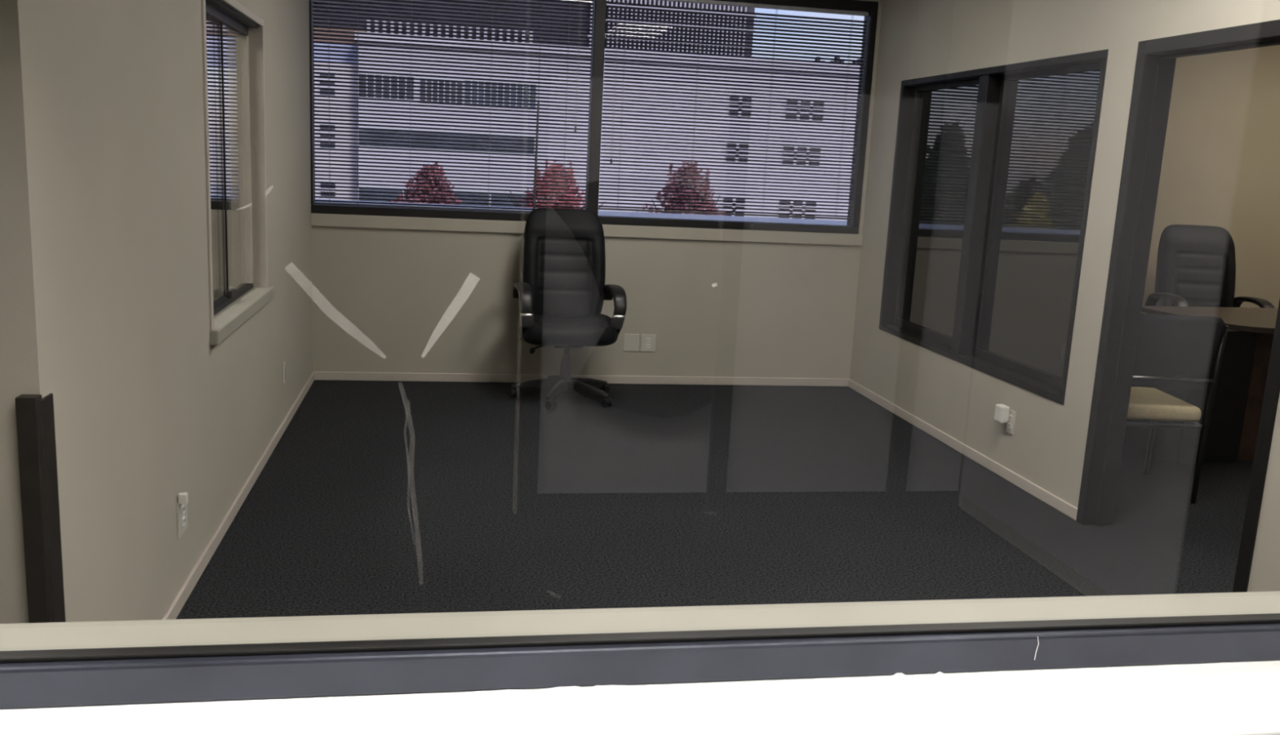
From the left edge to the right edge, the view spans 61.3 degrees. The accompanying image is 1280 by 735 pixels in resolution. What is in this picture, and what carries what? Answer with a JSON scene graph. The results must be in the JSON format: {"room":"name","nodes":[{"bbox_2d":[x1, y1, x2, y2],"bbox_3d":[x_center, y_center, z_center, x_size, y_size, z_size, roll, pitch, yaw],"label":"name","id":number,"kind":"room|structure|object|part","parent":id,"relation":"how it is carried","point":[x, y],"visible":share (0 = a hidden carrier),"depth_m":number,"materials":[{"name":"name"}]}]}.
{"room":"office","nodes":[
{"label":"office","id":0,"kind":"room"},
{"bbox_2d":[0,0,312,623],"bbox_3d":[-1.615,-0.743,3.960,0.145,2.750,5.453,1,11,-10],"label":"wall","id":1,"kind":"structure","parent":0,"point":[151,411],"depth_m":2.87,"materials":[{"name":"paint"}]},
{"bbox_2d":[14,392,65,622],"bbox_3d":[-1.279,0.511,2.330,0.042,0.935,0.093,1,11,-10],"label":"guard","id":2,"kind":"object","parent":1,"relation":"attached to","point":[35,418],"visible":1,"depth_m":2.26,"materials":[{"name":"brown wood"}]},
{"bbox_2d":[176,491,187,538],"bbox_3d":[-1.452,0.460,3.457,0.030,0.145,0.120,1,11,-10],"label":"wall outlet","id":3,"kind":"object","parent":1,"relation":"attached to","point":[181,504],"visible":1,"depth_m":3.42,"materials":[{"name":"plastic"}]},
{"bbox_2d":[182,503,185,514],"bbox_3d":[-1.460,0.452,3.455,0.004,0.028,0.032,1,11,-10],"label":"receptacle","id":4,"kind":"object","parent":3,"relation":"attached to","point":[183,505],"depth_m":3.46,"materials":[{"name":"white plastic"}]},
{"bbox_2d":[182,515,185,526],"bbox_3d":[-1.462,0.491,3.462,0.004,0.028,0.032,1,11,-10],"label":"receptacle","id":5,"kind":"object","parent":3,"relation":"attached to","point":[183,516],"depth_m":3.46,"materials":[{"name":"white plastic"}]},
{"bbox_2d":[200,0,274,345],"bbox_3d":[-1.647,-0.816,4.340,0.135,1.251,1.286,1,11,-10],"label":"window","id":6,"kind":"structure","parent":1,"relation":"in","point":[228,313],"depth_m":4.80,"materials":[{"name":"paint"}]},
{"bbox_2d":[205,17,239,200],"bbox_3d":[-3.301,-1.708,6.320,1.808,1.382,0.028,1,11,-10],"label":"blind","id":7,"kind":"object","parent":6,"relation":"attached to","point":[206,23],"visible":0.02,"depth_m":6.49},
{"bbox_3d":[-3.334,-1.036,6.449,1.808,0.012,0.024,1,11,-10],"label":"rail","id":8,"kind":"part","parent":7,"relation":"part of","materials":[{"name":"grey metal"}]},
{"bbox_3d":[-1.676,-0.230,4.452,0.135,0.055,1.286,1,11,-10],"label":"sill","id":9,"kind":"part","parent":6,"relation":"part of","materials":[{"name":"paint"}]},
{"bbox_2d":[161,371,314,619],"bbox_3d":[-1.679,0.494,4.656,0.013,0.055,4.540,1,11,-10],"label":"baseboard","id":10,"kind":"structure","parent":1,"relation":"attached to","point":[188,586],"depth_m":4.18,"materials":[{"name":"paint"}]},
{"bbox_2d":[282,360,285,385],"bbox_3d":[-1.845,0.029,5.605,0.010,0.117,0.072,1,11,-10],"label":"wall outlet","id":11,"kind":"object","parent":1,"relation":"attached to","point":[283,362],"visible":1,"depth_m":5.58,"materials":[{"name":"plastic"}]},
{"bbox_2d":[176,379,1253,618],"bbox_3d":[2.012,1.797,-0.874,10.900,0.060,17.323,1,11,-10],"label":"floor","id":12,"kind":"structure","parent":0,"point":[375,496],"depth_m":4.64,"materials":[{"name":"grey carpet"}]},
{"bbox_2d":[511,207,626,409],"bbox_3d":[-0.444,-0.375,6.592,0.662,1.149,0.674,0,11,-12],"label":"office chair","id":13,"kind":"object","parent":12,"relation":"on","point":[562,293],"visible":1,"depth_m":6.67,"materials":[{"name":"black leather"}]},
{"bbox_3d":[-0.702,-0.338,6.516,0.106,0.344,0.481,0,11,-12],"label":"armrest","id":14,"kind":"part","parent":13,"relation":"part of","materials":[{"name":"black plastic"}]},
{"bbox_3d":[-0.594,-0.116,6.546,0.158,0.068,0.033,-2,12,-25],"label":"lever","id":15,"kind":"part","parent":13,"relation":"part of","materials":[{"name":"black plastic"}]},
{"bbox_3d":[-0.475,-0.632,6.754,0.520,0.710,0.203,0,11,-12],"label":"backrest","id":16,"kind":"part","parent":13,"relation":"part of","materials":[{"name":"black leather"}]},
{"bbox_3d":[-0.443,-0.236,6.588,0.597,0.171,0.530,0,11,-12],"label":"seat","id":17,"kind":"part","parent":13,"relation":"part of","materials":[{"name":"black leather"}]},
{"bbox_3d":[-0.174,-0.334,6.630,0.106,0.344,0.481,0,11,-12],"label":"armrest","id":18,"kind":"part","parent":13,"relation":"part of","materials":[{"name":"black plastic"}]},
{"bbox_2d":[1125,313,1228,503],"bbox_3d":[2.385,0.153,5.236,0.547,0.900,0.612,3,11,0],"label":"chair","id":19,"kind":"object","parent":12,"relation":"on","point":[1173,351],"visible":0.69,"depth_m":4.96,"materials":[{"name":"beige fabric"}]},
{"bbox_3d":[2.635,0.372,5.569,0.023,0.371,0.039,3,11,0],"label":"leg","id":20,"kind":"part","parent":19,"relation":"part of","materials":[{"name":"black plastic"}]},
{"bbox_3d":[2.384,0.170,5.289,0.500,0.077,0.490,3,11,0],"label":"seat","id":21,"kind":"part","parent":19,"relation":"part of","materials":[{"name":"beige fabric"}]},
{"bbox_3d":[2.380,0.223,5.287,0.519,0.022,0.509,3,11,0],"label":"seat frame","id":22,"kind":"part","parent":19,"relation":"part of","materials":[{"name":"black plastic"}]},
{"bbox_3d":[2.398,-0.074,4.947,0.490,0.345,0.130,3,11,0],"label":"backrest","id":23,"kind":"part","parent":19,"relation":"part of","materials":[{"name":"fabric"}]},
{"bbox_3d":[2.643,0.227,5.019,0.026,0.862,0.084,4,11,6],"label":"leg","id":24,"kind":"part","parent":19,"relation":"part of","materials":[{"name":"black plastic"}]},
{"bbox_2d":[1123,305,1278,463],"bbox_3d":[3.720,0.091,6.278,1.790,0.760,0.900,0,11,-14],"label":"office desk","id":25,"kind":"object","parent":12,"relation":"on","point":[1237,402],"visible":0.41,"depth_m":5.88,"materials":[{"name":"laminate"}]},
{"bbox_3d":[3.924,0.157,6.061,1.300,0.732,0.025,0,11,-14],"label":"modesty panel","id":26,"kind":"part","parent":25,"relation":"part of","materials":[{"name":"brown wood"}]},
{"bbox_2d":[1144,224,1275,307],"bbox_3d":[3.732,-0.309,7.140,0.663,1.219,0.672,3,11,0],"label":"office chair","id":27,"kind":"object","parent":12,"relation":"on","point":[1196,264],"visible":0.41,"depth_m":7.24,"materials":[{"name":"black leather"}]},
{"bbox_3d":[3.465,-0.317,7.114,0.106,0.344,0.481,3,11,0],"label":"armrest","id":28,"kind":"part","parent":27,"relation":"part of","materials":[{"name":"black plastic"}]},
{"bbox_3d":[3.747,-0.599,7.302,0.520,0.710,0.203,3,11,0],"label":"backrest","id":29,"kind":"part","parent":27,"relation":"part of","materials":[{"name":"black leather"}]},
{"bbox_3d":[4.004,-0.291,7.118,0.106,0.344,0.481,3,11,0],"label":"armrest","id":30,"kind":"part","parent":27,"relation":"part of","materials":[{"name":"black plastic"}]},
{"bbox_2d":[210,0,1279,378],"bbox_3d":[0.604,-1.245,7.145,10.900,2.750,0.170,1,11,-10],"label":"wall","id":31,"kind":"structure","parent":0,"point":[384,300],"depth_m":7.21,"materials":[{"name":"paint"}]},
{"bbox_2d":[210,200,239,210],"bbox_3d":[-3.305,-1.716,6.337,1.905,1.500,0.122,1,11,-10],"label":"window","id":32,"kind":"structure","parent":31,"relation":"in","point":[215,204],"depth_m":6.56,"materials":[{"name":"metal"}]},
{"bbox_2d":[210,195,847,225],"bbox_3d":[0.637,-1.016,7.787,20.000,0.104,0.930,1,11,-10],"label":"ledge","id":33,"kind":"object","parent":31,"relation":"attached to","point":[600,212],"visible":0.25,"depth_m":7.81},
{"bbox_2d":[314,371,848,386],"bbox_3d":[-0.312,0.078,7.173,3.588,0.055,0.013,1,11,-10],"label":"baseboard","id":34,"kind":"structure","parent":31,"relation":"attached to","point":[322,375],"depth_m":7.17,"materials":[{"name":"paint"}]},
{"bbox_2d":[311,213,862,245],"bbox_3d":[-0.264,-0.886,6.985,3.586,0.078,0.020,1,11,-10],"label":"window sill","id":35,"kind":"structure","parent":31,"relation":"attached to","point":[317,219],"depth_m":7.00,"materials":[{"name":"paint"}]},
{"bbox_2d":[309,0,878,234],"bbox_3d":[-0.249,-1.671,6.889,3.559,1.500,0.126,1,11,-10],"label":"window","id":36,"kind":"structure","parent":31,"relation":"in","point":[599,12],"depth_m":6.93,"materials":[{"name":"brown metal"}]},
{"bbox_2d":[312,0,593,213],"bbox_3d":[-1.149,-1.671,6.697,1.692,1.386,0.055,1,11,-10],"label":"blind","id":37,"kind":"object","parent":36,"relation":"attached to","point":[538,104],"visible":0.99,"depth_m":6.71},
{"bbox_3d":[-1.891,-1.682,6.576,0.002,1.352,0.028,1,11,-10],"label":"ladder cord","id":38,"kind":"part","parent":37,"relation":"part of","materials":[{"name":"white fabric"}]},
{"bbox_3d":[-1.724,-1.680,6.606,0.002,1.352,0.028,1,11,-10],"label":"ladder cord","id":39,"kind":"part","parent":37,"relation":"part of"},
{"bbox_3d":[-1.413,-1.675,6.663,0.002,1.352,0.028,1,11,-10],"label":"ladder cord","id":40,"kind":"part","parent":37,"relation":"part of","materials":[{"name":"white fabric"}]},
{"bbox_3d":[-1.184,-1.004,6.838,1.692,0.012,0.024,1,11,-10],"label":"rail","id":41,"kind":"part","parent":37,"relation":"part of","materials":[{"name":"grey metal"}]},
{"bbox_3d":[-0.933,-1.668,6.750,0.002,1.352,0.028,1,11,-10],"label":"ladder cord","id":42,"kind":"part","parent":37,"relation":"part of","materials":[{"name":"white fabric"}]},
{"bbox_3d":[-0.466,-1.661,6.835,0.002,1.352,0.028,1,11,-10],"label":"ladder cord","id":43,"kind":"part","parent":37,"relation":"part of","materials":[{"name":"white fabric"}]},
{"bbox_3d":[-0.385,-1.928,6.776,0.018,0.814,0.006,1,11,-10],"label":"pull cord","id":44,"kind":"part","parent":37,"relation":"part of","materials":[{"name":"white fabric"}]},
{"bbox_2d":[598,0,868,219],"bbox_3d":[0.610,-1.667,7.018,1.722,1.344,0.042,1,11,-10],"label":"blind","id":45,"kind":"object","parent":36,"relation":"attached to","point":[775,7],"visible":1,"depth_m":7.01,"materials":[{"name":"grey metal"}]},
{"bbox_3d":[-0.155,-1.832,6.836,0.018,1.004,0.006,1,11,-10],"label":"pull cord","id":46,"kind":"part","parent":45,"relation":"part of","materials":[{"name":"white fabric"}]},
{"bbox_3d":[-0.112,-1.675,6.895,0.002,1.314,0.028,1,11,-10],"label":"ladder cord","id":47,"kind":"part","parent":45,"relation":"part of","materials":[{"name":"white fabric"}]},
{"bbox_3d":[0.359,-1.667,6.980,0.002,1.314,0.028,1,11,-10],"label":"ladder cord","id":48,"kind":"part","parent":45,"relation":"part of","materials":[{"name":"white fabric"}]},
{"bbox_3d":[0.577,-1.016,7.150,1.722,0.012,0.024,1,11,-10],"label":"rail","id":49,"kind":"part","parent":45,"relation":"part of","materials":[{"name":"grey metal"}]},
{"bbox_3d":[0.847,-1.660,7.069,0.002,1.314,0.028,1,11,-10],"label":"ladder cord","id":50,"kind":"part","parent":45,"relation":"part of","materials":[{"name":"white fabric"}]},
{"bbox_3d":[1.353,-1.653,7.160,0.002,1.314,0.028,1,11,-10],"label":"ladder cord","id":51,"kind":"part","parent":45,"relation":"part of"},
{"bbox_2d":[623,333,639,351],"bbox_3d":[-0.057,-0.165,7.173,0.100,0.117,0.008,1,11,-10],"label":"wall plate","id":52,"kind":"object","parent":31,"relation":"attached to","point":[631,341],"visible":1,"depth_m":7.17,"materials":[{"name":"plastic"}]},
{"bbox_2d":[640,333,655,351],"bbox_3d":[0.054,-0.163,7.192,0.100,0.117,0.010,1,11,-10],"label":"wall outlet","id":53,"kind":"object","parent":31,"relation":"attached to","point":[647,340],"visible":1,"depth_m":7.19,"materials":[{"name":"plastic"}]},
{"bbox_2d":[645,337,650,342],"bbox_3d":[0.056,-0.183,7.186,0.032,0.028,0.004,1,11,-10],"label":"receptacle","id":54,"kind":"object","parent":53,"relation":"attached to","point":[647,340],"depth_m":7.18,"materials":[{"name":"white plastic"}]},
{"bbox_2d":[645,343,650,347],"bbox_3d":[0.054,-0.143,7.193,0.032,0.028,0.004,1,11,-10],"label":"receptacle","id":55,"kind":"object","parent":53,"relation":"attached to","point":[647,345],"depth_m":7.19,"materials":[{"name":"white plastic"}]},
{"bbox_2d":[858,0,882,234],"bbox_3d":[1.527,-1.669,7.151,0.027,1.570,0.012,1,11,-10],"label":"trim","id":56,"kind":"structure","parent":31,"relation":"attached to","point":[880,2],"depth_m":7.15,"materials":[{"name":"paint"}]},
{"bbox_2d":[849,0,1279,591],"bbox_3d":[2.046,-0.689,4.623,0.120,2.750,5.453,1,11,-10],"label":"wall","id":57,"kind":"structure","parent":0,"point":[918,38],"depth_m":5.24,"materials":[{"name":"paint"}]},
{"bbox_2d":[848,378,1077,519],"bbox_3d":[1.690,0.378,6.129,0.013,0.055,2.809,1,11,-10],"label":"baseboard","id":58,"kind":"structure","parent":57,"relation":"attached to","point":[1043,495],"depth_m":5.68,"materials":[{"name":"paint"}]},
{"bbox_2d":[879,48,1108,404],"bbox_3d":[1.824,-0.802,5.809,0.114,1.557,2.167,1,11,-10],"label":"window","id":59,"kind":"structure","parent":57,"relation":"in","point":[993,167],"depth_m":5.68,"materials":[{"name":"black glass"}]},
{"bbox_3d":[1.768,-0.910,6.361,0.030,1.487,0.971,1,11,-10],"label":"sash","id":60,"kind":"part","parent":59,"relation":"part of","materials":[{"name":"brown metal"}]},
{"bbox_3d":[1.771,-0.920,6.359,0.008,1.407,0.891,1,11,-10],"label":"dark pane","id":61,"kind":"part","parent":59,"relation":"part of","materials":[{"name":"black glass"}]},
{"bbox_3d":[1.957,-0.698,5.300,0.030,1.487,1.026,1,11,-10],"label":"sash","id":62,"kind":"part","parent":59,"relation":"part of","materials":[{"name":"brown metal"}]},
{"bbox_3d":[1.960,-0.707,5.298,0.008,1.407,0.946,1,11,-10],"label":"dark pane","id":63,"kind":"part","parent":59,"relation":"part of","materials":[{"name":"black glass"}]},
{"bbox_2d":[1005,408,1016,434],"bbox_3d":[1.834,0.268,5.351,0.010,0.117,0.072,1,11,-10],"label":"wall outlet","id":64,"kind":"object","parent":57,"relation":"attached to","point":[1010,426],"visible":1,"depth_m":5.34,"materials":[{"name":"plastic"}]},
{"bbox_2d":[994,404,1009,422],"bbox_3d":[1.802,0.229,5.381,0.046,0.084,0.070,1,11,-10],"label":"plug adapter","id":65,"kind":"object","parent":64,"relation":"attached to","point":[1001,414],"visible":1,"depth_m":5.35,"materials":[{"name":"white plastic"}]},
{"bbox_2d":[1007,422,1011,428],"bbox_3d":[1.831,0.287,5.354,0.004,0.028,0.032,1,11,-10],"label":"receptacle","id":66,"kind":"object","parent":64,"relation":"attached to","point":[1009,424],"depth_m":5.35,"materials":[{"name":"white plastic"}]},
{"bbox_2d":[1008,413,1012,421],"bbox_3d":[1.833,0.248,5.346,0.004,0.028,0.032,1,11,-10],"label":"receptacle","id":67,"kind":"object","parent":64,"relation":"attached to","point":[1010,419],"depth_m":5.35,"materials":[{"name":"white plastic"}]},
{"bbox_2d":[1075,19,1279,591],"bbox_3d":[2.134,-0.223,4.101,0.144,2.040,1.024,1,11,-10],"label":"door frame","id":68,"kind":"structure","parent":57,"relation":"in","point":[1156,59],"depth_m":4.46,"materials":[{"name":"black metal"}]},
{"bbox_3d":[1.569,-0.157,1.729,10.900,2.750,0.180,1,11,-10],"label":"wall","id":69,"kind":"structure","parent":0,"visible":0},
{"bbox_2d":[0,613,1279,708],"bbox_3d":[0.711,-0.321,1.490,3.853,1.563,0.043,1,11,-10],"label":"window","id":70,"kind":"structure","parent":69,"relation":"in","point":[72,677],"depth_m":1.48,"materials":[{"name":"metal"}]},
{"bbox_2d":[0,591,1279,650],"bbox_3d":[0.660,0.397,1.712,3.853,0.020,0.126,1,11,-10],"label":"sill","id":71,"kind":"structure","parent":69,"relation":"attached to","point":[233,630],"depth_m":1.60,"materials":[{"name":"paint"}]},
{"bbox_2d":[0,659,1279,734],"bbox_3d":[0.689,0.484,1.547,3.853,0.050,0.237,1,11,-10],"label":"ledge","id":72,"kind":"object","parent":69,"relation":"attached to","point":[1228,697],"visible":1,"depth_m":1.44,"materials":[{"name":"white paint"}]},
{"label":"outside","id":73,"kind":"structure","parent":0,"visible":0},
{"bbox_2d":[210,186,239,195],"bbox_3d":[-23.589,-15.577,131.477,320.000,0.300,251.877,1,11,-10],"label":"ground","id":74,"kind":"structure","parent":73,"point":[215,187],"depth_m":223.11,"materials":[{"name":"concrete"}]},
{"bbox_2d":[383,162,469,204],"bbox_3d":[-9.247,-4.356,49.382,5.248,9.997,5.218,1,11,-10],"label":"tree","id":75,"kind":"object","parent":74,"relation":"on","point":[436,163],"visible":0.2,"depth_m":48.06,"materials":[{"name":"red plant"}]},
{"bbox_2d":[205,0,860,220],"bbox_3d":[0.995,-24.815,97.519,84.000,33.000,18.350,1,11,-10],"label":"office block","id":76,"kind":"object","parent":74,"relation":"on","point":[656,2],"visible":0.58,"depth_m":88.44,"materials":[{"name":"white concrete"}]},
{"bbox_3d":[-24.938,-18.437,86.278,1.150,1.800,0.050,1,11,-10],"label":"pane","id":77,"kind":"part","parent":76,"relation":"part of","materials":[{"name":"black glass"}]},
{"bbox_3d":[-24.741,-22.410,85.516,1.150,1.700,0.050,1,11,-10],"label":"pane","id":78,"kind":"part","parent":76,"relation":"part of","materials":[{"name":"black glass"}]},
{"bbox_3d":[-25.159,-13.974,87.135,1.150,1.900,0.050,1,11,-10],"label":"pane","id":79,"kind":"part","parent":76,"relation":"part of","materials":[{"name":"black glass"}]},
{"bbox_3d":[-19.985,-22.086,85.186,4.200,1.750,0.050,1,11,-10],"label":"pane","id":80,"kind":"part","parent":76,"relation":"part of","materials":[{"name":"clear glass"}]},
{"bbox_3d":[-15.806,-21.975,85.953,3.300,1.750,0.050,1,11,-10],"label":"pane","id":81,"kind":"part","parent":76,"relation":"part of","materials":[{"name":"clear glass"}]},
{"bbox_3d":[-15.680,-13.089,87.759,13.850,2.450,0.050,1,11,-10],"label":"pane","id":82,"kind":"part","parent":76,"relation":"part of","materials":[{"name":"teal glass"}]},
{"bbox_3d":[-15.428,-18.165,86.785,13.850,1.400,0.050,1,11,-10],"label":"pane","id":83,"kind":"part","parent":76,"relation":"part of","materials":[{"name":"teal glass"}]},
{"bbox_3d":[-11.205,-21.931,86.781,5.650,1.800,0.050,1,11,-10],"label":"pane","id":84,"kind":"part","parent":76,"relation":"part of","materials":[{"name":"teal glass"}]},
{"bbox_3d":[7.950,-13.575,91.873,1.900,1.550,0.050,1,11,-10],"label":"pane","id":85,"kind":"part","parent":76,"relation":"part of","materials":[{"name":"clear glass"}]},
{"bbox_3d":[8.172,-18.062,91.011,1.900,1.500,0.050,1,11,-10],"label":"pane","id":86,"kind":"part","parent":76,"relation":"part of","materials":[{"name":"clear glass"}]},
{"bbox_3d":[8.356,-21.765,90.300,1.900,1.550,0.050,1,11,-10],"label":"pane","id":87,"kind":"part","parent":76,"relation":"part of","materials":[{"name":"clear glass"}]},
{"bbox_3d":[13.509,-13.492,92.879,3.300,1.550,0.050,1,11,-10],"label":"pane","id":88,"kind":"part","parent":76,"relation":"part of","materials":[{"name":"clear glass"}]},
{"bbox_3d":[13.731,-17.980,92.018,3.300,1.500,0.050,1,11,-10],"label":"pane","id":89,"kind":"part","parent":76,"relation":"part of","materials":[{"name":"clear glass"}]},
{"bbox_3d":[13.915,-21.683,91.308,3.300,1.550,0.050,1,11,-10],"label":"pane","id":90,"kind":"part","parent":76,"relation":"part of","materials":[{"name":"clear glass"}]},
{"bbox_2d":[814,57,860,63],"bbox_3d":[17.936,-26.306,93.482,5.709,0.892,0.600,1,11,-10],"label":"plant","id":91,"kind":"object","parent":76,"relation":"on","point":[834,57],"depth_m":93.08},
{"bbox_2d":[508,160,604,208],"bbox_3d":[-4.873,-5.533,55.739,6.448,10.338,6.138,1,11,-10],"label":"tree","id":92,"kind":"object","parent":74,"relation":"on","point":[546,165],"visible":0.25,"depth_m":54.26,"materials":[{"name":"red plant"}]},
{"bbox_2d":[636,159,736,216],"bbox_3d":[2.428,-4.516,51.566,5.768,10.625,5.680,3,11,3],"label":"tree","id":93,"kind":"object","parent":74,"relation":"on","point":[691,162],"visible":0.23,"depth_m":50.04,"materials":[{"name":"red plant"}]}
]}

